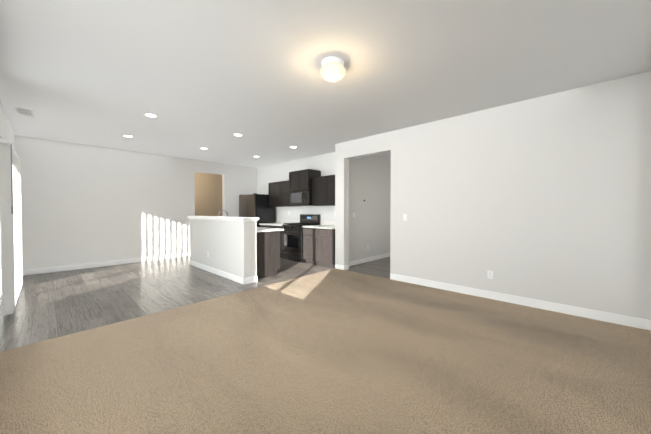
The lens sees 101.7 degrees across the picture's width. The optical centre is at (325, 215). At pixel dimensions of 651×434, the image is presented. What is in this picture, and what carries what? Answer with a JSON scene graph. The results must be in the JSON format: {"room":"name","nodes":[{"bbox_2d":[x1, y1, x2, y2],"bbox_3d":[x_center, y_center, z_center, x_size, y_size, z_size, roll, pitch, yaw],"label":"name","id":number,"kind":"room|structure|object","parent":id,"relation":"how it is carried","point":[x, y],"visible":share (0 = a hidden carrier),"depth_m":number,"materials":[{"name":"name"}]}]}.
{"room":"living room","nodes":[
{"label":"living room","id":0,"kind":"room"},
{"bbox_2d":[0,101,15,150],"bbox_3d":[-2.971,-0.133,2.158,8.810,2.740,0.150,1,1,43],"label":"wall","id":1,"kind":"structure","parent":0,"point":[6,132],"depth_m":3.95,"materials":[{"name":"white paint"}]},
{"bbox_2d":[0,248,1,305],"bbox_3d":[-4.560,0.199,3.691,1.800,2.030,0.110,1,1,43],"label":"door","id":2,"kind":"structure","parent":1,"relation":"in","point":[0,278],"depth_m":3.69,"materials":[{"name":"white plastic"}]},
{"bbox_2d":[0,136,22,315],"bbox_3d":[-4.473,0.118,3.782,2.000,2.100,0.134,1,1,43],"label":"sliding door","id":3,"kind":"structure","parent":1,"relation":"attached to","point":[11,230],"depth_m":3.15,"materials":[{"name":"white plastic"}]},
{"bbox_2d":[16,135,255,269],"bbox_3d":[-4.224,-0.209,7.128,0.150,2.740,5.280,1,1,43],"label":"wall","id":4,"kind":"structure","parent":0,"point":[82,204],"depth_m":6.19,"materials":[{"name":"white paint"}]},
{"bbox_2d":[23,252,189,275],"bbox_3d":[-4.860,1.118,6.360,0.012,0.110,3.320,1,1,43],"label":"baseboard","id":5,"kind":"structure","parent":4,"relation":"attached to","point":[125,261],"depth_m":6.04,"materials":[{"name":"white paint"}]},
{"bbox_2d":[0,256,389,351],"bbox_3d":[-0.752,1.225,5.609,10.310,0.080,8.180,1,1,43],"label":"floor","id":6,"kind":"structure","parent":0,"point":[52,305],"depth_m":4.14,"materials":[{"name":"grey wood"}]},
{"bbox_2d":[188,216,258,284],"bbox_3d":[-2.235,0.606,5.533,2.580,1.160,0.320,1,1,43],"label":"wall","id":7,"kind":"structure","parent":6,"relation":"on","point":[228,244],"depth_m":5.02,"materials":[{"name":"white paint"}]},
{"bbox_2d":[239,193,275,226],"bbox_3d":[-2.134,0.251,8.192,0.880,1.788,0.811,1,1,43],"label":"refrigerator","id":8,"kind":"object","parent":6,"relation":"on","point":[254,205],"visible":0.44,"depth_m":7.87,"materials":[{"name":"black metal"}]},
{"bbox_2d":[257,231,279,278],"bbox_3d":[-1.333,0.752,5.291,0.546,0.876,0.632,1,1,43],"label":"base cabinet","id":9,"kind":"object","parent":6,"relation":"on","point":[268,254],"depth_m":5.13,"materials":[{"name":"brown wood"}]},
{"bbox_2d":[257,227,283,231],"bbox_3d":[-1.957,0.366,5.931,2.400,0.200,0.711,1,1,43],"label":"countertop","id":10,"kind":"structure","parent":9,"relation":"on","point":[262,229],"depth_m":5.20,"materials":[{"name":"white stone"}]},
{"bbox_2d":[268,225,284,258],"bbox_3d":[-1.118,0.719,7.425,0.623,0.876,0.632,1,1,43],"label":"base cabinet","id":11,"kind":"object","parent":6,"relation":"on","point":[269,226],"depth_m":7.09,"materials":[{"name":"brown wood"}]},
{"bbox_2d":[282,214,319,262],"bbox_3d":[-0.654,0.572,6.901,0.754,1.185,0.716,1,1,43],"label":"gas range","id":12,"kind":"object","parent":6,"relation":"on","point":[292,241],"visible":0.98,"depth_m":6.72,"materials":[{"name":"black metal"}]},
{"bbox_2d":[303,228,318,263],"bbox_3d":[-0.139,0.733,6.497,0.540,0.876,0.632,1,1,43],"label":"base cabinet","id":13,"kind":"object","parent":6,"relation":"on","point":[307,232],"depth_m":6.36,"materials":[{"name":"brown wood"}]},
{"bbox_2d":[312,229,334,267],"bbox_3d":[0.163,0.737,6.210,0.540,0.876,0.632,1,1,43],"label":"base cabinet","id":14,"kind":"object","parent":6,"relation":"on","point":[318,246],"depth_m":5.99,"materials":[{"name":"brown wood"}]},
{"bbox_2d":[259,220,334,228],"bbox_3d":[-0.676,0.218,6.987,2.873,0.138,0.648,1,1,43],"label":"countertop","id":15,"kind":"structure","parent":14,"relation":"on","point":[327,225],"depth_m":6.79,"materials":[{"name":"white stone"}]},
{"bbox_2d":[0,268,650,433],"bbox_3d":[0.197,1.224,2.572,4.455,0.014,4.780,1,1,43],"label":"floor carpet","id":16,"kind":"object","parent":6,"relation":"on","point":[335,351],"visible":1,"depth_m":2.10,"materials":[{"name":"beige carpet"}]},
{"bbox_2d":[256,152,331,224],"bbox_3d":[-1.402,-0.225,8.208,5.760,2.740,0.170,1,1,43],"label":"wall","id":17,"kind":"structure","parent":0,"point":[278,172],"depth_m":7.64,"materials":[{"name":"white paint"}]},
{"bbox_2d":[268,182,283,206],"bbox_3d":[-1.376,-0.615,7.858,0.621,0.710,0.329,1,1,43],"label":"upper cabinet","id":18,"kind":"object","parent":17,"relation":"attached to","point":[271,186],"depth_m":7.82,"materials":[{"name":"brown wood"}]},
{"bbox_2d":[276,181,289,206],"bbox_3d":[-1.013,-0.610,7.514,0.622,0.710,0.329,1,1,43],"label":"upper cabinet","id":19,"kind":"object","parent":17,"relation":"attached to","point":[282,195],"depth_m":7.49,"materials":[{"name":"brown wood"}]},
{"bbox_2d":[288,171,295,192],"bbox_3d":[-0.665,-0.904,7.098,0.441,0.508,0.448,1,1,43],"label":"upper cabinet","id":20,"kind":"object","parent":17,"relation":"attached to","point":[292,176],"depth_m":7.00,"materials":[{"name":"brown wood"}]},
{"bbox_2d":[296,169,319,190],"bbox_3d":[-0.434,-0.901,6.878,0.441,0.508,0.448,1,1,43],"label":"upper cabinet","id":21,"kind":"object","parent":17,"relation":"attached to","point":[303,177],"depth_m":6.69,"materials":[{"name":"brown wood"}]},
{"bbox_2d":[290,190,311,205],"bbox_3d":[-0.562,-0.447,6.983,0.754,0.396,0.484,1,1,43],"label":"over-the-range microwave","id":22,"kind":"object","parent":21,"relation":"attached to","point":[301,198],"visible":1,"depth_m":6.78,"materials":[{"name":"black metal"}]},
{"bbox_2d":[312,177,323,204],"bbox_3d":[-0.035,-0.595,6.587,0.540,0.710,0.329,1,1,43],"label":"upper cabinet","id":23,"kind":"object","parent":17,"relation":"attached to","point":[322,188],"depth_m":6.51,"materials":[{"name":"brown wood"}]},
{"bbox_2d":[324,175,334,204],"bbox_3d":[0.268,-0.591,6.299,0.539,0.710,0.329,1,1,43],"label":"upper cabinet","id":24,"kind":"object","parent":17,"relation":"attached to","point":[329,181],"depth_m":6.25,"materials":[{"name":"brown wood"}]},
{"bbox_2d":[0,0,650,167],"bbox_3d":[-0.752,-1.615,5.565,10.310,0.120,8.180,1,1,43],"label":"ceiling","id":25,"kind":"structure","parent":0,"point":[212,76],"depth_m":2.65,"materials":[{"name":"white paint"}]},
{"bbox_2d":[15,107,33,115],"bbox_3d":[-4.429,-1.522,3.905,0.340,0.016,0.180,1,1,43],"label":"ceiling vent","id":26,"kind":"object","parent":25,"relation":"in","point":[23,111],"visible":1,"depth_m":3.88,"materials":[{"name":"white metal"}]},
{"bbox_2d":[144,113,157,117],"bbox_3d":[-2.675,-1.529,4.054,0.184,0.006,0.184,1,1,43],"label":"recessed light","id":27,"kind":"object","parent":25,"relation":"in","point":[150,115],"visible":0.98,"depth_m":4.06,"materials":[{"name":"white paint"}]},
{"bbox_2d":[320,56,345,81],"bbox_3d":[0.072,-1.427,2.622,0.256,0.165,0.256,1,1,43],"label":"dome ceiling light","id":28,"kind":"object","parent":25,"relation":"attached to","point":[332,69],"visible":1,"depth_m":2.54,"materials":[{"name":"white glass"}]},
{"bbox_2d":[332,71,650,319],"bbox_3d":[1.894,-0.166,4.352,4.470,2.740,0.170,1,1,43],"label":"wall","id":29,"kind":"structure","parent":0,"point":[547,198],"depth_m":3.54,"materials":[{"name":"white paint"}]},
{"bbox_2d":[335,264,344,269],"bbox_3d":[0.306,1.128,5.755,0.262,0.110,0.015,1,1,43],"label":"baseboard","id":30,"kind":"structure","parent":29,"relation":"attached to","point":[337,266],"depth_m":5.73,"materials":[{"name":"white paint"}]},
{"bbox_2d":[345,253,389,267],"bbox_3d":[1.394,1.109,6.983,0.012,0.110,2.930,1,1,43],"label":"baseboard","id":31,"kind":"structure","parent":29,"relation":"attached to","point":[360,261],"depth_m":6.61,"materials":[{"name":"white paint"}]},
{"bbox_2d":[487,270,492,278],"bbox_3d":[2.363,0.852,3.800,0.070,0.115,0.008,1,1,43],"label":"outlet","id":32,"kind":"object","parent":29,"relation":"attached to","point":[489,274],"visible":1,"depth_m":3.80,"materials":[{"name":"white plastic"}]},
{"bbox_2d":[390,273,650,329],"bbox_3d":[2.314,1.145,3.849,3.080,0.110,0.012,1,1,43],"label":"baseboard","id":33,"kind":"structure","parent":29,"relation":"attached to","point":[640,323],"depth_m":3.42,"materials":[{"name":"white paint"}]}
]}

